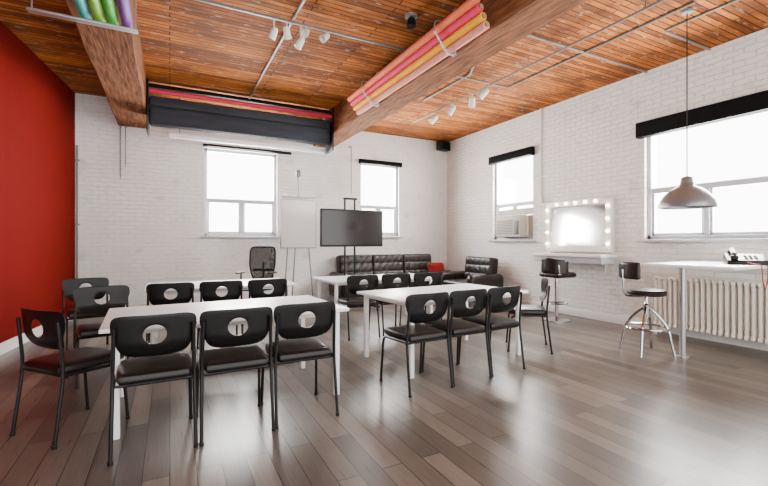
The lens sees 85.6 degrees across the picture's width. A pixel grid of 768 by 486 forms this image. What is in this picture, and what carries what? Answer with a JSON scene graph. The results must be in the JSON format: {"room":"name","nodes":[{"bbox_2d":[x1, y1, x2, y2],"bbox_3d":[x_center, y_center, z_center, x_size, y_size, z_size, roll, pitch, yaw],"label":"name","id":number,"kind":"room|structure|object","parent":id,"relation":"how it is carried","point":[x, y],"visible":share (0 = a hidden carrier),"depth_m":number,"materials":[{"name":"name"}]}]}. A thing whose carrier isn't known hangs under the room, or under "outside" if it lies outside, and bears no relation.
{"room":"design studio","nodes":[
{"label":"design studio","id":0,"kind":"room"},
{"bbox_2d":[0,21,74,342],"bbox_3d":[-3.622,-0.630,2.341,0.200,3.860,10.132,0,0,-20],"label":"wall","id":1,"kind":"structure","parent":0,"point":[37,108],"depth_m":5.61,"materials":[{"name":"red paint"}]},
{"bbox_2d":[0,320,70,354],"bbox_3d":[-3.520,1.235,2.380,0.018,0.130,10.132,0,0,-20],"label":"baseboard","id":2,"kind":"structure","parent":1,"relation":"attached to","point":[12,343],"depth_m":5.09,"materials":[{"name":"white paint"}]},
{"bbox_2d":[75,145,79,278],"bbox_3d":[-5.252,-0.175,7.101,0.060,2.950,0.083,0,0,-27],"label":"pipe","id":3,"kind":"object","parent":1,"relation":"attached to","point":[77,160],"visible":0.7,"depth_m":7.07,"materials":[{"name":"white metal"}]},
{"bbox_2d":[75,93,446,306],"bbox_3d":[-2.021,-0.630,8.984,8.650,3.860,0.300,0,0,-27],"label":"wall","id":4,"kind":"structure","parent":0,"point":[137,229],"depth_m":7.95,"materials":[{"name":"brick"}]},
{"bbox_2d":[64,0,145,128],"bbox_3d":[-2.222,-2.317,3.051,0.502,0.486,10.060,0,0,-27],"label":"ceiling beam","id":5,"kind":"structure","parent":4,"relation":"attached to","point":[116,57],"depth_m":4.92,"materials":[{"name":"brown wood"}]},
{"bbox_2d":[119,125,121,178],"bbox_3d":[-4.696,-1.596,7.397,0.028,0.952,0.117,0,0,-27],"label":"pull chain","id":6,"kind":"object","parent":4,"relation":"hanging from","point":[120,126],"visible":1,"depth_m":7.35,"materials":[{"name":"grey metal"}]},
{"bbox_2d":[125,125,126,167],"bbox_3d":[-4.621,-1.696,7.426,0.025,0.752,0.134,0,0,-27],"label":"pull chain","id":7,"kind":"object","parent":4,"relation":"hanging from","point":[125,125],"visible":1,"depth_m":7.37,"materials":[{"name":"grey metal"}]},
{"bbox_2d":[135,295,339,306],"bbox_3d":[-1.834,1.235,8.900,7.795,0.130,0.020,0,0,-27],"label":"baseboard","id":8,"kind":"structure","parent":4,"relation":"attached to","point":[323,297],"depth_m":9.18,"materials":[{"name":"white paint"}]},
{"bbox_2d":[201,148,279,237],"bbox_3d":[-2.871,-0.960,8.396,1.520,1.760,0.235,0,0,-27],"label":"window","id":9,"kind":"structure","parent":4,"relation":"in","point":[241,233],"depth_m":8.44,"materials":[{"name":"plastic"}]},
{"bbox_2d":[203,143,291,154],"bbox_3d":[-2.725,-1.874,8.398,1.720,0.052,0.094,0,0,-27],"label":"roller blind","id":10,"kind":"object","parent":9,"relation":"attached to","point":[204,144],"visible":1,"depth_m":8.35,"materials":[{"name":"black fabric"}]},
{"bbox_2d":[348,146,351,191],"bbox_3d":[-0.772,-1.611,9.388,0.028,1.102,0.177,0,0,-27],"label":"pull chain","id":11,"kind":"object","parent":4,"relation":"hanging from","point":[349,146],"visible":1,"depth_m":9.31,"materials":[{"name":"grey metal"}]},
{"bbox_2d":[360,164,402,237],"bbox_3d":[-0.102,-0.970,9.825,1.150,1.740,0.235,0,0,-27],"label":"window","id":12,"kind":"structure","parent":4,"relation":"in","point":[394,234],"depth_m":10.05,"materials":[{"name":"plastic"}]},
{"bbox_2d":[359,159,401,167],"bbox_3d":[-0.066,-1.854,9.765,1.120,0.112,0.104,0,0,-27],"label":"roller blind","id":13,"kind":"object","parent":12,"relation":"attached to","point":[361,161],"visible":1,"depth_m":9.73,"materials":[{"name":"black fabric"}]},
{"bbox_2d":[436,140,449,151],"bbox_3d":[1.496,-2.430,10.447,0.340,0.260,0.207,0,0,-44],"label":"wall speaker","id":14,"kind":"object","parent":4,"relation":"attached to","point":[444,146],"visible":1,"depth_m":10.35,"materials":[{"name":"black plastic"}]},
{"bbox_2d":[443,141,449,149],"bbox_3d":[1.566,-2.410,10.376,0.300,0.180,0.008,0,0,-44],"label":"grille","id":15,"kind":"object","parent":14,"relation":"attached to","point":[446,145],"depth_m":10.36,"materials":[{"name":"black fabric"}]},
{"bbox_2d":[0,298,767,485],"bbox_3d":[-0.275,1.350,4.022,9.900,0.100,10.700,0,0,-27],"label":"floor","id":16,"kind":"structure","parent":0,"point":[591,411],"depth_m":3.06,"materials":[{"name":"laminate"}]},
{"bbox_2d":[9,308,129,449],"bbox_3d":[-2.187,0.873,2.917,0.486,0.858,0.514,0,0,23],"label":"chair","id":17,"kind":"object","parent":16,"relation":"on","point":[63,364],"visible":0.97,"depth_m":2.76,"materials":[{"name":"black plastic"}]},
{"bbox_2d":[62,277,108,350],"bbox_3d":[-3.521,0.873,4.943,0.486,0.858,0.514,0,0,-42],"label":"chair","id":18,"kind":"object","parent":16,"relation":"on","point":[68,285],"visible":0.48,"depth_m":4.97,"materials":[{"name":"black plastic"}]},
{"bbox_2d":[73,285,135,388],"bbox_3d":[-2.704,0.873,4.014,0.486,0.858,0.514,0,0,-39],"label":"chair","id":19,"kind":"object","parent":16,"relation":"on","point":[84,301],"visible":0.7,"depth_m":4.09,"materials":[{"name":"black plastic"}]},
{"bbox_2d":[107,312,198,466],"bbox_3d":[-1.508,0.873,2.736,0.486,0.858,0.514,0,0,-28],"label":"chair","id":20,"kind":"object","parent":16,"relation":"on","point":[154,363],"visible":1,"depth_m":2.58,"materials":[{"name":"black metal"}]},
{"bbox_2d":[146,282,193,349],"bbox_3d":[-2.418,0.873,4.708,0.486,0.858,0.514,0,0,-27],"label":"chair","id":21,"kind":"object","parent":16,"relation":"on","point":[185,290],"visible":0.49,"depth_m":4.51,"materials":[{"name":"black plastic"}]},
{"bbox_2d":[196,280,242,354],"bbox_3d":[-1.956,0.873,4.946,0.486,0.858,0.514,0,0,-27],"label":"chair","id":22,"kind":"object","parent":16,"relation":"on","point":[207,289],"visible":0.5,"depth_m":4.75,"materials":[{"name":"black plastic"}]},
{"bbox_2d":[144,278,296,343],"bbox_3d":[-2.201,0.929,5.638,1.800,0.741,0.950,0,0,-27],"label":"folding table","id":23,"kind":"object","parent":16,"relation":"on","point":[153,336],"visible":0.32,"depth_m":5.46,"materials":[{"name":"white laminate"}]},
{"bbox_2d":[99,295,348,439],"bbox_3d":[-1.306,0.929,3.512,1.760,0.741,1.000,0,0,-30],"label":"folding table","id":24,"kind":"object","parent":16,"relation":"on","point":[197,308],"visible":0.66,"depth_m":3.49,"materials":[{"name":"white laminate"}]},
{"bbox_2d":[196,306,275,446],"bbox_3d":[-1.077,0.873,2.969,0.486,0.858,0.514,0,0,-28],"label":"chair","id":25,"kind":"object","parent":16,"relation":"on","point":[232,353],"visible":1,"depth_m":2.81,"materials":[{"name":"black plastic"}]},
{"bbox_2d":[235,246,276,290],"bbox_3d":[-2.203,0.688,7.191,0.650,1.225,0.597,0,0,8],"label":"office chair","id":26,"kind":"object","parent":16,"relation":"on","point":[254,270],"visible":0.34,"depth_m":7.44,"materials":[{"name":"black fabric"}]},
{"bbox_2d":[243,278,287,339],"bbox_3d":[-1.494,0.873,5.185,0.486,0.858,0.514,0,0,-28],"label":"chair","id":27,"kind":"object","parent":16,"relation":"on","point":[255,287],"visible":0.46,"depth_m":4.98,"materials":[{"name":"black plastic"}]},
{"bbox_2d":[280,170,315,296],"bbox_3d":[-1.753,-0.044,8.193,0.700,2.693,0.558,0,0,-27],"label":"easel","id":28,"kind":"object","parent":16,"relation":"on","point":[297,214],"visible":0.98,"depth_m":7.97,"materials":[{"name":"grey plastic"}]},
{"bbox_2d":[261,301,339,428],"bbox_3d":[-0.664,0.873,3.216,0.486,0.858,0.514,0,0,-28],"label":"chair","id":29,"kind":"object","parent":16,"relation":"on","point":[299,348],"visible":0.95,"depth_m":3.06,"materials":[{"name":"black plastic"}]},
{"bbox_2d":[337,275,380,340],"bbox_3d":[-0.375,0.873,5.785,0.486,0.858,0.514,0,0,-28],"label":"chair","id":30,"kind":"object","parent":16,"relation":"on","point":[353,282],"visible":0.87,"depth_m":5.60,"materials":[{"name":"black plastic"}]},
{"bbox_2d":[343,197,379,309],"bbox_3d":[-0.615,0.230,7.841,0.900,2.140,0.620,0,0,-27],"label":"stand","id":31,"kind":"object","parent":16,"relation":"on","point":[344,198],"visible":0.2,"depth_m":7.83,"materials":[{"name":"black metal"}]},
{"bbox_2d":[320,208,382,246],"bbox_3d":[-0.599,-0.260,7.831,1.270,0.700,0.053,0,0,-27],"label":"television","id":32,"kind":"object","parent":31,"relation":"attached to","point":[338,227],"visible":1,"depth_m":7.79,"materials":[{"name":"black plastic"}]},
{"bbox_2d":[313,273,432,314],"bbox_3d":[-0.139,0.929,6.658,1.800,0.741,0.900,0,0,-27],"label":"folding table","id":33,"kind":"object","parent":16,"relation":"on","point":[333,280],"visible":0.47,"depth_m":6.36,"materials":[{"name":"white laminate"}]},
{"bbox_2d":[329,254,449,297],"bbox_3d":[0.199,0.792,9.383,2.800,1.016,0.894,0,0,-27],"label":"sofa","id":34,"kind":"object","parent":16,"relation":"on","point":[373,264],"visible":0.51,"depth_m":9.41,"materials":[{"name":"brown leather"}]},
{"bbox_2d":[336,255,372,275],"bbox_3d":[-0.650,0.581,9.283,0.808,0.592,0.292,0,0,-27],"label":"cushion","id":35,"kind":"object","parent":34,"relation":"on","point":[364,263],"depth_m":9.19,"materials":[{"name":"brown leather"}]},
{"bbox_2d":[360,283,381,288],"bbox_3d":[-0.472,0.903,8.939,0.794,0.194,0.660,0,0,-27],"label":"seat cushion","id":36,"kind":"object","parent":34,"relation":"on","point":[380,284],"depth_m":8.62,"materials":[{"name":"brown leather"}]},
{"bbox_2d":[372,254,403,274],"bbox_3d":[0.061,0.581,9.650,0.808,0.592,0.292,0,0,-27],"label":"cushion","id":37,"kind":"object","parent":34,"relation":"on","point":[381,263],"depth_m":9.55,"materials":[{"name":"brown leather"}]},
{"bbox_2d":[393,282,414,286],"bbox_3d":[0.238,0.903,9.306,0.794,0.194,0.660,0,0,-27],"label":"seat cushion","id":38,"kind":"object","parent":34,"relation":"on","point":[396,283],"depth_m":8.99,"materials":[{"name":"brown leather"}]},
{"bbox_2d":[402,254,430,273],"bbox_3d":[0.772,0.581,10.017,0.808,0.592,0.292,0,0,-27],"label":"cushion","id":39,"kind":"object","parent":34,"relation":"on","point":[411,263],"depth_m":9.89,"materials":[{"name":"brown leather"}]},
{"bbox_2d":[428,262,443,271],"bbox_3d":[1.209,0.640,9.575,0.380,0.334,0.223,0,0,-13],"label":"throw pillow","id":40,"kind":"object","parent":34,"relation":"on","point":[432,266],"visible":0.64,"depth_m":9.50,"materials":[{"name":"red fabric"}]},
{"bbox_2d":[369,273,410,335],"bbox_3d":[0.087,0.873,6.046,0.486,0.858,0.514,0,0,-27],"label":"chair","id":41,"kind":"object","parent":16,"relation":"on","point":[387,280],"visible":0.53,"depth_m":5.84,"materials":[{"name":"black plastic"}]},
{"bbox_2d":[379,292,453,397],"bbox_3d":[0.290,0.873,3.799,0.486,0.858,0.514,0,0,-31],"label":"chair","id":42,"kind":"object","parent":16,"relation":"on","point":[415,303],"visible":0.99,"depth_m":3.65,"materials":[{"name":"black plastic"}]},
{"bbox_2d":[399,272,441,325],"bbox_3d":[0.558,0.873,6.289,0.486,0.858,0.514,0,0,-26],"label":"chair","id":43,"kind":"object","parent":16,"relation":"on","point":[419,278],"visible":0.44,"depth_m":6.08,"materials":[{"name":"black plastic"}]},
{"bbox_2d":[357,283,527,378],"bbox_3d":[0.673,0.929,4.736,1.700,0.741,1.000,0,0,-32],"label":"folding table","id":44,"kind":"object","parent":16,"relation":"on","point":[397,296],"visible":0.66,"depth_m":4.68,"materials":[{"name":"white laminate"}]},
{"bbox_2d":[422,288,491,386],"bbox_3d":[0.703,0.873,4.068,0.486,0.858,0.514,0,0,-31],"label":"chair","id":45,"kind":"object","parent":16,"relation":"on","point":[457,327],"visible":0.91,"depth_m":3.92,"materials":[{"name":"black plastic"}]},
{"bbox_2d":[439,256,502,306],"bbox_3d":[1.832,0.812,8.935,0.911,0.976,1.250,0,0,-27],"label":"armchair","id":46,"kind":"object","parent":16,"relation":"on","point":[478,270],"visible":0.72,"depth_m":8.79,"materials":[{"name":"brown leather"}]},
{"bbox_2d":[442,279,466,284],"bbox_3d":[1.755,0.903,8.896,0.680,0.194,0.844,0,0,-27],"label":"seat cushion","id":47,"kind":"object","parent":46,"relation":"on","point":[444,281],"depth_m":8.86,"materials":[{"name":"brown leather"}]},
{"bbox_2d":[464,256,497,278],"bbox_3d":[2.108,0.601,9.078,0.288,0.552,0.858,0,0,-27],"label":"cushion","id":48,"kind":"object","parent":46,"relation":"on","point":[473,265],"depth_m":8.93,"materials":[{"name":"brown leather"}]},
{"bbox_2d":[458,286,525,376],"bbox_3d":[1.115,0.873,4.337,0.486,0.858,0.514,0,0,-31],"label":"chair","id":49,"kind":"object","parent":16,"relation":"on","point":[496,305],"visible":0.91,"depth_m":4.18,"materials":[{"name":"black plastic"}]},
{"bbox_2d":[505,277,552,353],"bbox_3d":[1.767,0.873,5.093,0.514,0.858,0.486,0,0,14],"label":"chair","id":50,"kind":"object","parent":16,"relation":"on","point":[526,310],"visible":0.91,"depth_m":4.92,"materials":[{"name":"black plastic"}]},
{"bbox_2d":[539,257,575,322],"bbox_3d":[2.873,0.775,6.907,0.459,1.050,0.502,0,0,-22],"label":"counter stool","id":51,"kind":"object","parent":16,"relation":"on","point":[557,269],"visible":0.99,"depth_m":6.77,"materials":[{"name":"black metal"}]},
{"bbox_2d":[619,261,676,357],"bbox_3d":[3.054,0.767,4.878,0.540,1.074,0.476,0,0,-2],"label":"stool","id":52,"kind":"object","parent":16,"relation":"on","point":[627,270],"visible":1,"depth_m":4.79,"materials":[{"name":"silver metal"}]},
{"bbox_2d":[643,261,766,357],"bbox_3d":[3.874,0.774,4.813,1.390,1.052,0.900,0,0,-27],"label":"bar table","id":53,"kind":"object","parent":16,"relation":"on","point":[716,265],"visible":0.98,"depth_m":4.66,"materials":[{"name":"white laminate"}]},
{"bbox_2d":[723,248,767,288],"bbox_3d":[3.967,0.276,4.547,0.340,0.427,0.454,0,0,33],"label":"desk telephone","id":54,"kind":"object","parent":53,"relation":"on","point":[731,257],"visible":1,"depth_m":4.51,"materials":[{"name":"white plastic"}]},
{"bbox_2d":[651,275,767,343],"bbox_3d":[4.243,0.890,5.298,0.190,0.820,1.667,0,0,-27],"label":"radiator","id":55,"kind":"object","parent":16,"relation":"on","point":[731,308],"visible":0.88,"depth_m":5.22,"materials":[{"name":"beige metal"}]},
{"bbox_2d":[0,0,767,141],"bbox_3d":[-0.275,-2.610,4.022,9.900,0.100,10.700,0,0,-27],"label":"ceiling","id":56,"kind":"structure","parent":0,"point":[188,44],"depth_m":5.49,"materials":[{"name":"brown wood"}]},
{"bbox_2d":[26,0,137,33],"bbox_3d":[-2.627,-2.246,3.652,0.800,0.628,0.070,0,0,-27],"label":"hanger","id":57,"kind":"object","parent":56,"relation":"hanging from","point":[31,9],"visible":1,"depth_m":3.63,"materials":[{"name":"metal"}]},
{"bbox_2d":[88,0,105,21],"bbox_3d":[-2.075,-2.000,2.811,0.088,0.088,2.140,0,0,-27],"label":"roll","id":58,"kind":"object","parent":57,"relation":"hanging from","point":[96,6],"visible":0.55,"depth_m":3.52,"materials":[{"name":"paper"}]},
{"bbox_2d":[102,0,118,24],"bbox_3d":[-1.987,-2.000,2.857,0.088,0.088,2.140,0,0,-27],"label":"roll","id":59,"kind":"object","parent":57,"relation":"hanging from","point":[109,5],"visible":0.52,"depth_m":3.54,"materials":[{"name":"green paper"}]},
{"bbox_2d":[117,0,132,27],"bbox_3d":[-1.889,-2.000,2.908,0.088,0.088,2.140,0,0,-27],"label":"roll","id":60,"kind":"object","parent":57,"relation":"hanging from","point":[123,5],"visible":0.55,"depth_m":3.57,"materials":[{"name":"purple paper"}]},
{"bbox_2d":[146,78,333,154],"bbox_3d":[-2.425,-2.150,7.369,3.110,0.820,0.420,0,0,-27],"label":"frame","id":61,"kind":"object","parent":56,"relation":"hanging from","point":[329,148],"visible":0.98,"depth_m":7.19,"materials":[{"name":"black metal"}]},
{"bbox_2d":[149,96,329,145],"bbox_3d":[-2.422,-2.107,7.364,3.030,0.445,0.230,0,0,-27],"label":"housing","id":62,"kind":"object","parent":61,"relation":"hanging from","point":[164,112],"visible":1,"depth_m":7.17,"materials":[{"name":"black metal"}]},
{"bbox_2d":[149,88,331,118],"bbox_3d":[-2.351,-2.390,7.226,3.030,0.072,0.072,0,0,-27],"label":"roll","id":63,"kind":"object","parent":61,"relation":"attached to","point":[151,90],"visible":1,"depth_m":7.10,"materials":[{"name":"paper"}]},
{"bbox_2d":[168,97,324,152],"bbox_3d":[-2.405,-2.159,7.604,2.760,0.802,0.100,0,0,-27],"label":"projector screen","id":64,"kind":"object","parent":56,"relation":"hanging from","point":[179,135],"visible":0.89,"depth_m":7.48,"materials":[{"name":"plastic"}]},
{"bbox_2d":[248,0,305,98],"bbox_3d":[-1.091,-2.520,4.816,0.036,0.036,5.560,0,0,-27],"label":"ceiling pipe","id":65,"kind":"object","parent":56,"relation":"attached to","point":[302,1],"visible":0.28,"depth_m":5.40,"materials":[{"name":"grey metal"}]},
{"bbox_2d":[196,0,405,50],"bbox_3d":[-1.034,-2.373,4.663,3.100,0.374,0.155,0,0,-27],"label":"track light","id":66,"kind":"object","parent":56,"relation":"attached to","point":[304,33],"visible":0.96,"depth_m":4.67,"materials":[{"name":"white paint"}]},
{"bbox_2d":[405,12,416,28],"bbox_3d":[0.307,-2.495,4.682,0.140,0.130,0.140,0,0,-27],"label":"ceiling spotlight","id":67,"kind":"object","parent":56,"relation":"attached to","point":[411,17],"visible":1,"depth_m":4.64,"materials":[{"name":"grey plastic"}]},
{"bbox_2d":[423,67,473,100],"bbox_3d":[2.120,-2.545,4.084,0.338,0.030,7.310,0,0,-24],"label":"ceiling pipe","id":68,"kind":"object","parent":56,"relation":"attached to","point":[471,70],"visible":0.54,"depth_m":6.73,"materials":[{"name":"grey metal"}]},
{"bbox_2d":[313,0,587,147],"bbox_3d":[0.956,-2.318,4.691,0.450,0.484,10.060,0,0,-27],"label":"ceiling beam","id":69,"kind":"structure","parent":56,"relation":"attached to","point":[510,21],"depth_m":4.61,"materials":[{"name":"brown wood"}]},
{"bbox_2d":[361,72,378,106],"bbox_3d":[-0.218,-2.299,6.189,0.280,0.522,0.060,0,0,-27],"label":"bracket","id":70,"kind":"object","parent":69,"relation":"attached to","point":[377,104],"visible":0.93,"depth_m":6.17,"materials":[{"name":"metal"}]},
{"bbox_2d":[433,8,455,56],"bbox_3d":[0.654,-2.299,4.501,0.280,0.522,0.060,0,0,-27],"label":"bracket","id":71,"kind":"object","parent":69,"relation":"attached to","point":[453,54],"visible":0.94,"depth_m":4.49,"materials":[{"name":"metal"}]},
{"bbox_2d":[347,0,480,101],"bbox_3d":[0.162,-2.300,5.301,0.084,0.084,3.168,0,0,-27],"label":"roll","id":72,"kind":"object","parent":71,"relation":"attached to","point":[467,5],"visible":1,"depth_m":4.78,"materials":[{"name":"paper"}]},
{"bbox_2d":[350,3,483,105],"bbox_3d":[0.203,-2.233,5.330,0.080,0.080,3.152,0,0,-27],"label":"roll","id":73,"kind":"object","parent":71,"relation":"attached to","point":[479,7],"visible":1,"depth_m":4.76,"materials":[{"name":"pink paper"}]},
{"bbox_2d":[353,12,486,110],"bbox_3d":[0.244,-2.168,5.360,0.080,0.080,3.138,0,0,-27],"label":"roll","id":74,"kind":"object","parent":71,"relation":"attached to","point":[482,16],"visible":1,"depth_m":4.80,"materials":[{"name":"yellow paper"}]},
{"bbox_2d":[356,21,489,114],"bbox_3d":[0.287,-2.105,5.391,0.080,0.080,3.122,0,0,-27],"label":"roll","id":75,"kind":"object","parent":71,"relation":"on","point":[485,25],"visible":1,"depth_m":4.84,"materials":[{"name":"pink paper"}]},
{"bbox_2d":[413,0,664,123],"bbox_3d":[1.822,-2.385,6.146,0.196,0.349,5.249,0,0,-29],"label":"track light","id":76,"kind":"object","parent":56,"relation":"attached to","point":[485,91],"visible":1,"depth_m":6.17,"materials":[{"name":"white paint"}]},
{"bbox_2d":[456,1,695,87],"bbox_3d":[1.897,-2.545,5.236,1.755,0.030,2.765,0,0,-27],"label":"ceiling pipe","id":77,"kind":"object","parent":56,"relation":"attached to","point":[693,2],"visible":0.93,"depth_m":5.44,"materials":[{"name":"grey metal"}]},
{"bbox_2d":[528,34,647,72],"bbox_3d":[2.546,-2.545,5.500,3.150,0.030,0.030,0,0,-27],"label":"ceiling pipe","id":78,"kind":"object","parent":56,"relation":"attached to","point":[530,35],"visible":0.65,"depth_m":5.59,"materials":[{"name":"grey metal"}]},
{"bbox_2d":[658,8,717,209],"bbox_3d":[3.349,-1.470,4.587,0.540,2.180,0.540,0,0,-27],"label":"pendant lamp","id":79,"kind":"object","parent":56,"relation":"hanging from","point":[687,195],"visible":1,"depth_m":4.52,"materials":[{"name":"grey plastic"}]},
{"bbox_2d":[665,0,738,50],"bbox_3d":[4.460,-2.545,4.054,1.074,0.028,2.714,0,0,-27],"label":"ceiling pipe","id":80,"kind":"object","parent":56,"relation":"attached to","point":[733,1],"visible":1,"depth_m":4.88,"materials":[{"name":"grey metal"}]},
{"bbox_3d":[-1.917,-2.246,2.274,0.800,0.628,0.070,0,0,-27],"label":"hanger","id":81,"kind":"object","parent":56,"relation":"hanging from","visible":0},
{"bbox_2d":[74,0,91,19],"bbox_3d":[-2.169,-2.000,2.763,0.088,0.088,2.140,0,0,-27],"label":"roll","id":82,"kind":"object","parent":81,"relation":"on","point":[82,6],"visible":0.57,"depth_m":3.51,"materials":[{"name":"teal paper"}]},
{"bbox_2d":[528,215,532,236],"bbox_3d":[2.936,-0.325,8.267,0.031,0.440,0.170,0,0,-27],"label":"panel","id":83,"kind":"object","parent":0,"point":[530,217],"depth_m":8.27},
{"bbox_2d":[447,28,767,320],"bbox_3d":[4.065,-0.630,6.296,0.300,3.860,10.060,0,0,-27],"label":"wall","id":84,"kind":"structure","parent":0,"point":[591,148],"depth_m":6.90,"materials":[{"name":"brick"}]},
{"bbox_2d":[488,164,534,241],"bbox_3d":[2.686,-0.905,8.679,0.235,1.790,1.260,0,0,-27],"label":"window","id":85,"kind":"structure","parent":84,"relation":"in","point":[528,203],"depth_m":8.95,"materials":[{"name":"plastic"}]},
{"bbox_2d":[496,207,532,236],"bbox_3d":[2.685,-0.393,8.633,0.349,0.585,1.050,0,0,-27],"label":"air conditioner","id":86,"kind":"object","parent":85,"relation":"attached to","point":[513,222],"visible":0.95,"depth_m":8.42,"materials":[{"name":"beige plastic"}]},
{"bbox_2d":[497,220,518,234],"bbox_3d":[2.540,-0.296,8.547,0.012,0.293,0.620,0,0,-27],"label":"grille","id":87,"kind":"object","parent":86,"relation":"attached to","point":[504,227],"depth_m":8.53,"materials":[{"name":"white plastic"}]},
{"bbox_2d":[488,146,534,164],"bbox_3d":[2.620,-1.784,8.645,0.114,0.172,1.240,0,0,-27],"label":"roller blind","id":88,"kind":"object","parent":84,"relation":"attached to","point":[528,151],"visible":1,"depth_m":8.54,"materials":[{"name":"black fabric"}]},
{"bbox_2d":[539,109,542,202],"bbox_3d":[3.011,-1.653,7.968,0.050,1.815,0.070,0,0,-27],"label":"pipe","id":89,"kind":"object","parent":84,"relation":"attached to","point":[540,197],"visible":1,"depth_m":7.96,"materials":[{"name":"white metal"}]},
{"bbox_2d":[531,253,616,272],"bbox_3d":[3.227,0.351,7.157,0.400,0.298,1.400,0,0,-27],"label":"countertop","id":90,"kind":"structure","parent":84,"relation":"attached to","point":[604,259],"depth_m":6.79,"materials":[{"name":"plastic"}]},
{"bbox_2d":[531,253,616,257],"bbox_3d":[3.227,0.225,7.157,0.400,0.045,1.400,0,0,-27],"label":"shelf","id":91,"kind":"object","parent":90,"relation":"attached to","point":[537,255],"depth_m":6.97,"materials":[{"name":"white wood"}]},
{"bbox_2d":[545,196,613,252],"bbox_3d":[3.346,-0.280,7.219,0.133,0.900,1.300,0,0,-27],"label":"vanity mirror","id":92,"kind":"object","parent":84,"relation":"attached to","point":[589,227],"visible":1,"depth_m":7.15,"materials":[{"name":"white paint"}]},
{"bbox_2d":[550,204,605,245],"bbox_3d":[3.367,-0.280,7.230,0.085,0.697,1.110,0,0,-27],"label":"mirror glass","id":93,"kind":"object","parent":92,"relation":"attached to","point":[577,225],"depth_m":7.20,"materials":[{"name":"white mirror"}]},
{"bbox_2d":[502,297,767,350],"bbox_3d":[3.923,1.235,6.222,0.020,0.130,10.060,0,0,-27],"label":"baseboard","id":94,"kind":"structure","parent":84,"relation":"attached to","point":[611,318],"depth_m":6.39,"materials":[{"name":"white paint"}]},
{"bbox_2d":[636,90,767,138],"bbox_3d":[4.276,-1.674,5.414,0.134,0.232,1.950,0,0,-27],"label":"roller blind","id":95,"kind":"object","parent":84,"relation":"attached to","point":[755,103],"visible":1,"depth_m":5.42,"materials":[{"name":"black fabric"}]},
{"bbox_2d":[637,136,767,241],"bbox_3d":[4.294,-0.860,5.564,0.235,1.720,1.670,0,0,-27],"label":"window","id":96,"kind":"structure","parent":84,"relation":"in","point":[707,234],"depth_m":5.61,"materials":[{"name":"plastic"}]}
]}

